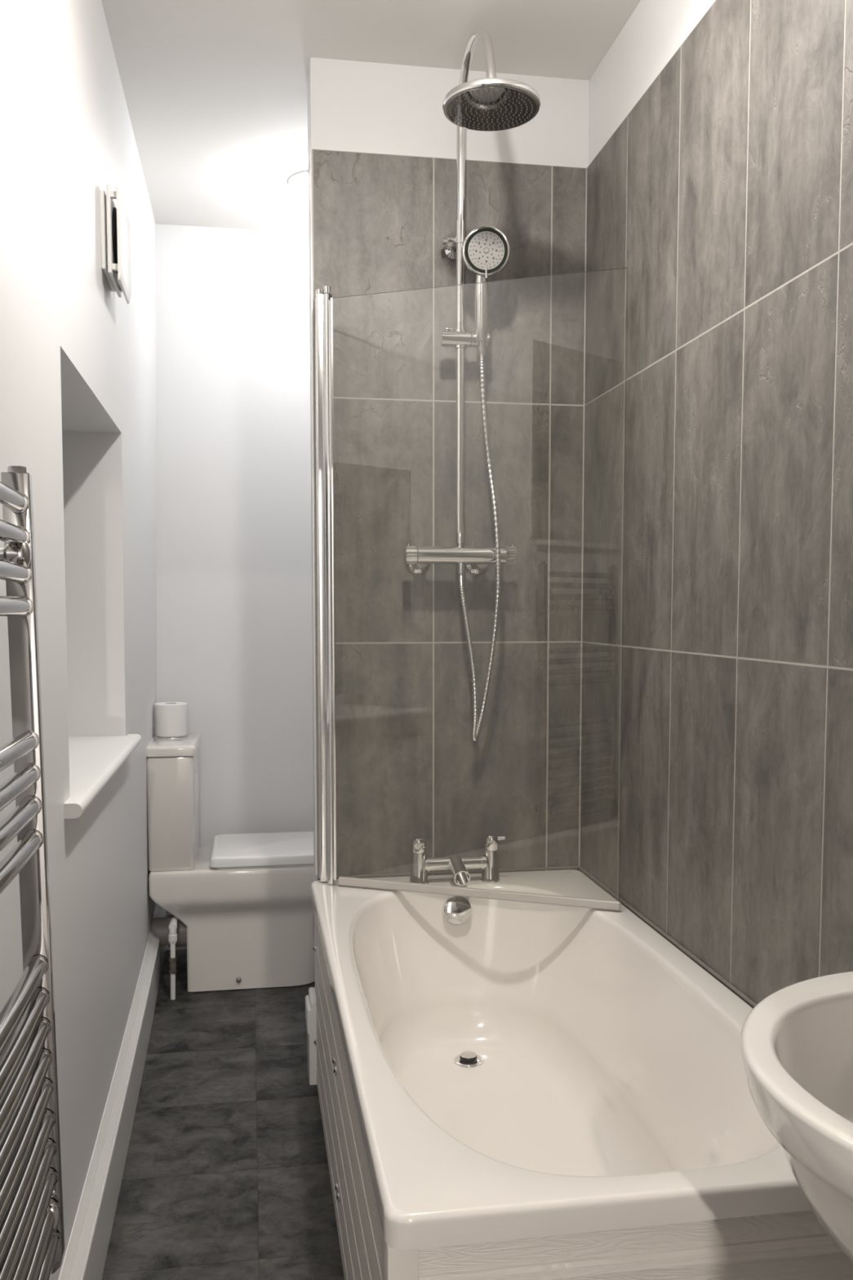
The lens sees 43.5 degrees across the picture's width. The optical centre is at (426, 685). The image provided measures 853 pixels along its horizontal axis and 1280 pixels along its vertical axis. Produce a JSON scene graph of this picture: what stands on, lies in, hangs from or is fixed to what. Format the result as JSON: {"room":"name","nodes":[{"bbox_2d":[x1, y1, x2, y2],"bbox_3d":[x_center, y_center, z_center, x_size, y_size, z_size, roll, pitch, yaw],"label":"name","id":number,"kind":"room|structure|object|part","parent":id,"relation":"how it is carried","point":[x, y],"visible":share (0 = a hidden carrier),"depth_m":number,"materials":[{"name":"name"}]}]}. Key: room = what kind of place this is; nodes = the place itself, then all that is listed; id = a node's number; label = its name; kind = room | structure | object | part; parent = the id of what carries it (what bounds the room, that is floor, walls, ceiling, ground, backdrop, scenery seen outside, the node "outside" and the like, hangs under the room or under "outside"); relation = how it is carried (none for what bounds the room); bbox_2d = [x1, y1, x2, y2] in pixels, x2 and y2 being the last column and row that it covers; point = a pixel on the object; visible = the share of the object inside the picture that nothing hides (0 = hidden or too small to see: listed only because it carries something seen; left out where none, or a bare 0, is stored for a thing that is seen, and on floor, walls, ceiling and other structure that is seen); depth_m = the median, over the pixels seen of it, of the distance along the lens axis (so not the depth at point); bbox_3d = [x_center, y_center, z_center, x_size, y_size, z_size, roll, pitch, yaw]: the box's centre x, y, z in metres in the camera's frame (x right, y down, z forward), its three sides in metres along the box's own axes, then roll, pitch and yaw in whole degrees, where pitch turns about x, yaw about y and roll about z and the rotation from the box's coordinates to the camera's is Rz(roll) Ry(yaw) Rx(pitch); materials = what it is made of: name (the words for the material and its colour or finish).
{"room":"bathroom","nodes":[
{"label":"bathroom","id":0,"kind":"room"},
{"bbox_2d":[0,0,156,1279],"bbox_3d":[-0.752,-0.175,1.761,0.305,2.553,4.056,-1,4,-9],"label":"wall","id":1,"kind":"structure","parent":0,"point":[77,361],"depth_m":2.05,"materials":[{"name":"paint"}]},
{"bbox_2d":[0,466,64,1279],"bbox_3d":[-0.442,0.243,1.060,0.072,0.960,0.420,-1,4,-9],"label":"towel rail","id":2,"kind":"object","parent":1,"relation":"attached to","point":[32,1233],"visible":1,"depth_m":1.20,"materials":[{"name":"silver metal"}]},
{"bbox_2d":[63,733,142,818],"bbox_3d":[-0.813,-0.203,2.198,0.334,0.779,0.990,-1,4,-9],"label":"window sill","id":3,"kind":"structure","parent":1,"relation":"in","point":[94,761],"depth_m":2.23,"materials":[{"name":"white plastic"}]},
{"bbox_2d":[58,904,165,1279],"bbox_3d":[-0.599,1.004,1.872,0.044,0.186,4.016,-1,4,-10],"label":"baseboard","id":4,"kind":"structure","parent":1,"relation":"attached to","point":[85,1257],"depth_m":2.23,"materials":[{"name":"white paint"}]},
{"bbox_2d":[100,184,131,304],"bbox_3d":[-0.689,-0.974,2.376,0.044,0.199,0.190,-1,4,-9],"label":"fan","id":5,"kind":"object","parent":1,"relation":"attached to","point":[114,220],"visible":1,"depth_m":2.30,"materials":[{"name":"white plastic"}]},
{"bbox_3d":[-0.696,-0.982,2.374,0.013,0.183,0.190,-1,4,-9],"label":"frame plate","id":6,"kind":"part","parent":5,"relation":"part of","materials":[{"name":"white plastic"}]},
{"bbox_2d":[101,949,344,1279],"bbox_3d":[-0.052,1.118,1.991,1.420,0.060,4.176,-1,4,-9],"label":"floor","id":7,"kind":"structure","parent":0,"point":[226,1175],"depth_m":2.43,"materials":[{"name":"tile"}]},
{"bbox_2d":[168,916,177,999],"bbox_3d":[-0.801,0.863,3.393,0.028,0.246,0.083,-1,4,-9],"label":"supply pipe","id":8,"kind":"object","parent":7,"relation":"on","point":[172,936],"visible":1,"depth_m":3.36,"materials":[{"name":"white plastic"}]},
{"bbox_2d":[146,733,315,992],"bbox_3d":[-0.596,0.572,3.571,0.624,0.802,0.372,-1,4,-9],"label":"toilet","id":9,"kind":"object","parent":7,"relation":"on","point":[243,901],"visible":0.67,"depth_m":3.42,"materials":[{"name":"white ceramic"}]},
{"bbox_2d":[151,915,186,946],"bbox_3d":[-0.851,0.818,3.566,0.118,0.106,0.104,-1,4,-9],"label":"pipe","id":10,"kind":"object","parent":9,"relation":"attached to","point":[160,925],"visible":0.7,"depth_m":3.52,"materials":[{"name":"grey plastic"}]},
{"bbox_2d":[154,702,187,737],"bbox_3d":[-0.864,0.114,3.620,0.110,0.108,0.110,-1,4,-9],"label":"toilet roll","id":11,"kind":"object","parent":9,"relation":"on","point":[171,718],"visible":1,"depth_m":3.57,"materials":[{"name":"paper"}]},
{"bbox_3d":[-0.828,0.193,3.510,0.154,0.034,0.364,-1,4,-9],"label":"cistern lid","id":12,"kind":"part","parent":9,"relation":"part of","materials":[{"name":"white ceramic"}]},
{"bbox_3d":[-0.500,0.544,3.582,0.431,0.034,0.364,-1,4,-9],"label":"seat lid","id":13,"kind":"part","parent":9,"relation":"part of","materials":[{"name":"white plastic"}]},
{"bbox_3d":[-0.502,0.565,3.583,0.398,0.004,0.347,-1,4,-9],"label":"seat","id":14,"kind":"part","parent":9,"relation":"part of","materials":[{"name":"white plastic"}]},
{"bbox_2d":[311,866,852,1279],"bbox_3d":[0.178,0.808,2.017,0.702,0.556,1.522,-1,4,-9],"label":"bathtub","id":15,"kind":"object","parent":7,"relation":"on","point":[508,1090],"visible":0.95,"depth_m":1.98,"materials":[{"name":"ceramic"}]},
{"bbox_3d":[-0.138,0.832,1.978,0.040,0.513,1.499,-1,4,-9],"label":"panel","id":16,"kind":"part","parent":15,"relation":"part of","materials":[{"name":"white plastic"}]},
{"bbox_3d":[-0.029,0.886,1.241,0.035,0.511,0.039,-1,4,-9],"label":"corner post","id":17,"kind":"part","parent":15,"relation":"part of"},
{"bbox_2d":[408,832,506,885],"bbox_3d":[0.082,0.432,2.622,0.240,0.118,0.121,-1,4,-9],"label":"tap","id":18,"kind":"object","parent":15,"relation":"on","point":[488,862],"visible":0.96,"depth_m":2.64,"materials":[{"name":"silver metal"}]},
{"bbox_3d":[0.078,0.451,2.612,0.039,0.056,0.100,-1,4,-9],"label":"spout","id":19,"kind":"part","parent":18,"relation":"part of","materials":[{"name":"silver metal"}]},
{"bbox_3d":[0.317,0.882,1.288,0.662,0.512,0.024,-1,4,-9],"label":"panel","id":20,"kind":"part","parent":15,"relation":"part of","materials":[{"name":"white plastic"}]},
{"bbox_2d":[740,971,852,1261],"bbox_3d":[0.491,0.740,0.910,0.439,0.850,0.506,-1,4,-9],"label":"basin","id":21,"kind":"object","parent":7,"relation":"on","point":[797,1042],"visible":1,"depth_m":0.92,"materials":[{"name":"ceramic"}]},
{"bbox_2d":[155,223,313,950],"bbox_3d":[-0.361,-0.324,3.886,1.340,2.583,0.060,-1,4,-9],"label":"wall","id":22,"kind":"structure","parent":0,"point":[233,437],"depth_m":3.78,"materials":[{"name":"paint"}]},
{"bbox_2d":[101,0,640,232],"bbox_3d":[-0.045,-1.480,1.824,1.360,0.060,4.136,-1,4,-9],"label":"ceiling","id":23,"kind":"structure","parent":0,"point":[215,91],"depth_m":2.58,"materials":[{"name":"paint"}]},
{"bbox_2d":[288,170,308,199],"bbox_3d":[-0.328,-1.536,3.320,0.202,0.044,0.202,-1,4,-9],"label":"ceiling light","id":24,"kind":"object","parent":23,"relation":"attached to","point":[298,183],"visible":0.3,"depth_m":3.27,"materials":[{"name":"white paint"}]},
{"bbox_2d":[292,175,308,199],"bbox_3d":[-0.328,-1.535,3.320,0.174,0.043,0.174,-1,4,-9],"label":"diffuser","id":25,"kind":"object","parent":24,"relation":"attached to","point":[300,183],"depth_m":3.27,"materials":[{"name":"white plastic"}]},
{"bbox_2d":[306,57,589,992],"bbox_3d":[0.052,-0.243,2.770,0.696,2.543,0.150,-1,4,-9],"label":"wall","id":26,"kind":"structure","parent":0,"point":[382,143],"depth_m":2.68,"materials":[{"name":"tile"}]},
{"bbox_2d":[305,986,316,1084],"bbox_3d":[-0.303,0.920,2.813,0.026,0.217,0.115,-1,4,-9],"label":"baseboard","id":27,"kind":"structure","parent":26,"relation":"attached to","point":[310,999],"depth_m":2.76,"materials":[{"name":"white paint"}]},
{"bbox_3d":[-0.278,-0.406,2.634,0.004,1.767,0.012,-1,4,-9],"label":"edge trim","id":28,"kind":"part","parent":26,"relation":"part of","materials":[{"name":"white paint"}]},
{"bbox_2d":[314,267,627,911],"bbox_3d":[0.073,-0.220,2.470,0.766,1.436,0.062,2,5,23],"label":"screen","id":29,"kind":"object","parent":26,"relation":"attached to","point":[323,301],"visible":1,"depth_m":2.57,"materials":[{"name":"glass"}]},
{"bbox_2d":[403,26,540,574],"bbox_3d":[0.115,-0.856,2.389,0.278,1.195,0.532,-1,4,-9],"label":"shower","id":30,"kind":"object","parent":26,"relation":"attached to","point":[492,103],"visible":1,"depth_m":2.54,"materials":[{"name":"silver metal"}]},
{"bbox_3d":[-0.039,-0.317,2.594,0.028,0.044,0.044,-1,4,-9],"label":"control knob","id":31,"kind":"part","parent":30,"relation":"part of","materials":[{"name":"silver metal"}]},
{"bbox_3d":[0.108,-1.274,2.371,0.022,0.360,0.373,-1,4,-9],"label":"shower arm","id":32,"kind":"part","parent":30,"relation":"part of","materials":[{"name":"silver metal"}]},
{"bbox_2d":[457,226,510,741],"bbox_3d":[0.134,-0.465,2.576,0.114,1.217,0.111,-1,4,-9],"label":"shower","id":33,"kind":"object","parent":30,"relation":"attached to","point":[486,250],"visible":1,"depth_m":2.56,"materials":[{"name":"silver metal"}]},
{"bbox_3d":[0.131,-0.893,2.543,0.036,0.184,0.061,-1,4,-9],"label":"handle","id":34,"kind":"part","parent":33,"relation":"part of","materials":[{"name":"silver metal"}]},
{"bbox_3d":[0.139,-1.013,2.491,0.087,0.086,0.013,0,4,-1],"label":"spray plate","id":35,"kind":"part","parent":33,"relation":"part of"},
{"bbox_3d":[0.139,-0.963,2.493,0.006,0.030,0.007,-1,4,-9],"label":"mode lever","id":36,"kind":"part","parent":33,"relation":"part of","materials":[{"name":"silver metal"}]},
{"bbox_3d":[0.133,-1.183,2.200,0.186,0.005,0.186,-1,4,-12],"label":"nozzle plate","id":37,"kind":"part","parent":30,"relation":"part of","materials":[{"name":"silver metal"}]},
{"bbox_3d":[0.208,-0.320,2.635,0.028,0.044,0.044,-1,4,-9],"label":"control knob","id":38,"kind":"part","parent":30,"relation":"part of","materials":[{"name":"silver metal"}]},
{"bbox_2d":[578,0,852,1008],"bbox_3d":[0.580,-0.186,1.980,0.106,2.583,4.056,-1,4,-9],"label":"wall","id":39,"kind":"structure","parent":0,"point":[719,171],"depth_m":1.93,"materials":[{"name":"tile"}]}
]}

